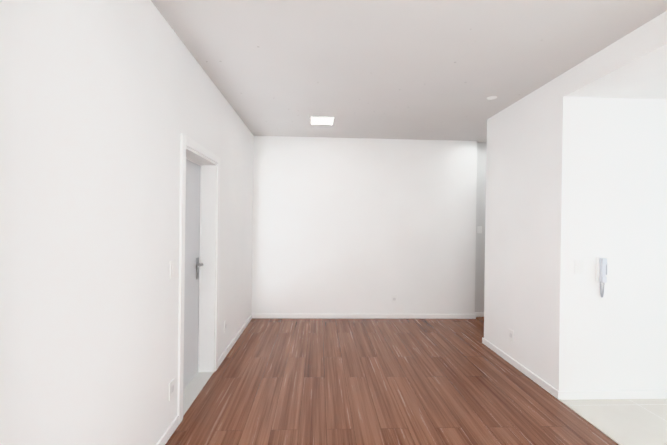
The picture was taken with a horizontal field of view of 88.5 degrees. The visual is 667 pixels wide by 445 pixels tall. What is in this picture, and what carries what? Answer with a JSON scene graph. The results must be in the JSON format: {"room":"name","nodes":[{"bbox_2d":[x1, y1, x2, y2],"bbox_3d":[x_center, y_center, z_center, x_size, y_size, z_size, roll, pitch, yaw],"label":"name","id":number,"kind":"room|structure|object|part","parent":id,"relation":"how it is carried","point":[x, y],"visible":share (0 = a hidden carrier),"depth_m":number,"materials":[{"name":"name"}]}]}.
{"room":"empty living room","nodes":[
{"label":"empty living room","id":0,"kind":"room"},
{"bbox_2d":[0,0,253,444],"bbox_3d":[-1.152,0.080,1.347,0.190,2.750,8.186,1,0,-2],"label":"wall","id":1,"kind":"structure","parent":0,"point":[105,105],"depth_m":1.56,"materials":[{"name":"paint"}]},
{"bbox_2d":[169,378,174,399],"bbox_3d":[-1.108,1.143,2.345,0.010,0.115,0.075,1,0,-2],"label":"outlet","id":2,"kind":"object","parent":1,"relation":"attached to","point":[171,388],"visible":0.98,"depth_m":2.33,"materials":[{"name":"white plastic"}]},
{"bbox_2d":[170,260,174,277],"bbox_3d":[-1.096,0.318,2.333,0.012,0.115,0.075,1,0,-2],"label":"light switch","id":3,"kind":"object","parent":1,"relation":"attached to","point":[172,269],"visible":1,"depth_m":2.32,"materials":[{"name":"white plastic"}]},
{"bbox_2d":[183,159,202,389],"bbox_3d":[-1.266,0.445,2.916,0.090,1.992,0.763,1,0,-2],"label":"door","id":4,"kind":"structure","parent":1,"relation":"in","point":[192,249],"depth_m":3.10,"materials":[{"name":"paint"}]},
{"bbox_3d":[-1.260,0.434,3.181,0.056,0.200,0.161,1,0,-2],"label":"door handle","id":5,"kind":"part","parent":4,"relation":"part of","materials":[{"name":"silver metal"}]},
{"bbox_2d":[177,134,220,423],"bbox_3d":[-1.216,0.405,2.917,0.208,2.090,0.943,1,0,-2],"label":"door frame","id":6,"kind":"structure","parent":1,"relation":"attached to","point":[207,259],"depth_m":3.30,"materials":[{"name":"wood"}]},
{"bbox_2d":[156,314,251,444],"bbox_3d":[-1.064,1.422,1.280,0.014,0.070,7.756,1,0,-2],"label":"baseboard","id":7,"kind":"structure","parent":1,"relation":"attached to","point":[167,434],"depth_m":3.42,"materials":[{"name":"wood"}]},
{"bbox_2d":[224,320,226,332],"bbox_3d":[-1.165,1.119,3.689,0.010,0.115,0.075,1,0,-2],"label":"electrical outlet","id":8,"kind":"object","parent":1,"relation":"attached to","point":[225,326],"visible":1,"depth_m":3.68,"materials":[{"name":"white plastic"}]},
{"bbox_2d":[251,136,476,313],"bbox_3d":[0.487,0.091,5.369,3.427,2.750,0.290,1,0,-2],"label":"wall","id":9,"kind":"structure","parent":0,"point":[356,226],"depth_m":5.22,"materials":[{"name":"paint"}]},
{"bbox_2d":[252,312,483,318],"bbox_3d":[1.654,1.446,5.321,5.761,0.070,0.114,1,0,-2],"label":"baseboard","id":10,"kind":"structure","parent":9,"relation":"attached to","point":[369,316],"depth_m":5.22,"materials":[{"name":"wood"}]},
{"bbox_2d":[392,295,396,302],"bbox_3d":[0.930,1.172,5.241,0.075,0.115,0.010,1,0,-2],"label":"electrical outlet","id":11,"kind":"object","parent":9,"relation":"attached to","point":[394,298],"visible":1,"depth_m":5.24,"materials":[{"name":"white plastic"}]},
{"bbox_2d":[165,317,617,444],"bbox_3d":[1.784,1.524,1.477,6.105,0.060,8.186,1,0,-2],"label":"floor","id":12,"kind":"structure","parent":0,"point":[364,382],"depth_m":2.95,"materials":[{"name":"laminate"}]},
{"bbox_2d":[183,372,213,415],"bbox_3d":[-1.237,1.447,2.920,0.190,0.006,0.769,1,0,-2],"label":"threshold","id":13,"kind":"object","parent":12,"relation":"on","point":[194,386],"visible":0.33,"depth_m":2.98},
{"bbox_2d":[558,399,621,444],"bbox_3d":[2.016,1.498,0.213,0.024,0.004,5.361,1,0,-2],"label":"transition strip","id":14,"kind":"object","parent":12,"relation":"on","point":[594,425],"visible":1,"depth_m":2.54,"materials":[{"name":"silver metal"}]},
{"bbox_2d":[151,0,666,142],"bbox_3d":[1.122,-1.325,1.439,7.505,0.120,8.186,1,0,-2],"label":"ceiling","id":15,"kind":"structure","parent":0,"point":[415,69],"depth_m":2.60,"materials":[{"name":"paint"}]},
{"bbox_2d":[310,116,334,124],"bbox_3d":[-0.144,-1.283,4.305,0.300,0.014,0.300,1,0,-2],"label":"recessed light","id":16,"kind":"object","parent":15,"relation":"in","point":[321,117],"visible":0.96,"depth_m":4.16,"materials":[{"name":"white plastic"}]},
{"bbox_2d":[311,118,332,124],"bbox_3d":[-0.144,-1.275,4.305,0.264,0.003,0.264,1,0,-2],"label":"diffuser","id":17,"kind":"object","parent":16,"relation":"attached to","point":[322,120],"visible":1,"depth_m":4.28,"materials":[{"name":"white plastic"}]},
{"bbox_2d":[487,96,496,99],"bbox_3d":[1.602,-1.259,3.460,0.096,0.011,0.096,1,0,-2],"label":"ceiling light","id":18,"kind":"object","parent":15,"relation":"attached to","point":[491,97],"visible":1,"depth_m":3.44,"materials":[{"name":"white plastic"}]},
{"bbox_2d":[475,143,486,311],"bbox_3d":[3.440,0.129,5.544,2.488,2.750,0.190,1,0,-2],"label":"wall","id":19,"kind":"structure","parent":0,"point":[480,237],"depth_m":5.40,"materials":[{"name":"paint"}]},
{"bbox_2d":[484,117,491,340],"bbox_3d":[3.234,0.130,4.190,2.735,2.750,0.140,1,0,-2],"label":"wall","id":20,"kind":"structure","parent":0,"point":[488,219],"depth_m":4.14,"materials":[{"name":"paint"}]},
{"bbox_2d":[488,83,547,379],"bbox_3d":[1.963,0.115,3.548,0.140,2.750,1.020,1,0,-2],"label":"wall","id":21,"kind":"structure","parent":0,"point":[520,130],"depth_m":3.47,"materials":[{"name":"paint"}]},
{"bbox_2d":[509,329,513,341],"bbox_3d":[1.871,1.189,3.603,0.010,0.115,0.075,1,0,-2],"label":"outlet","id":22,"kind":"object","parent":21,"relation":"attached to","point":[511,335],"visible":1,"depth_m":3.59,"materials":[{"name":"white plastic"}]},
{"bbox_2d":[482,337,555,396],"bbox_3d":[1.869,1.454,3.550,0.018,0.070,1.290,1,0,-2],"label":"baseboard","id":23,"kind":"structure","parent":21,"relation":"attached to","point":[517,365],"depth_m":3.38,"materials":[{"name":"wood"}]},
{"bbox_2d":[544,73,666,390],"bbox_3d":[3.283,0.134,3.015,2.735,2.750,0.140,1,0,-2],"label":"wall","id":24,"kind":"structure","parent":0,"point":[570,181],"depth_m":2.91,"materials":[{"name":"paint"}]},
{"bbox_2d":[596,257,607,297],"bbox_3d":[2.267,0.464,2.873,0.092,0.336,0.058,1,0,-2],"label":"intercom","id":25,"kind":"object","parent":24,"relation":"attached to","point":[601,269],"visible":0.98,"depth_m":2.88,"materials":[{"name":"white plastic"}]},
{"bbox_3d":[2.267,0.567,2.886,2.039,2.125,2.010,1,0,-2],"label":"cord","id":26,"kind":"part","parent":25,"relation":"part of","materials":[{"name":"grey plastic"}]},
{"bbox_2d":[555,389,666,399],"bbox_3d":[3.262,1.474,2.940,2.749,0.070,0.014,1,0,-2],"label":"baseboard","id":27,"kind":"structure","parent":24,"relation":"attached to","point":[615,394],"depth_m":2.90,"materials":[{"name":"wood"}]},
{"bbox_2d":[563,399,666,444],"bbox_3d":[3.455,1.549,0.204,2.875,0.060,5.500,1,0,-2],"label":"floor","id":28,"kind":"structure","parent":0,"point":[633,421],"depth_m":2.62,"materials":[{"name":"tile"}]},
{"bbox_2d":[563,11,666,99],"bbox_3d":[3.417,-1.133,0.263,2.735,0.198,5.360,1,0,-2],"label":"ceiling","id":29,"kind":"structure","parent":0,"point":[632,65],"depth_m":2.47,"materials":[{"name":"paint"}]}
]}

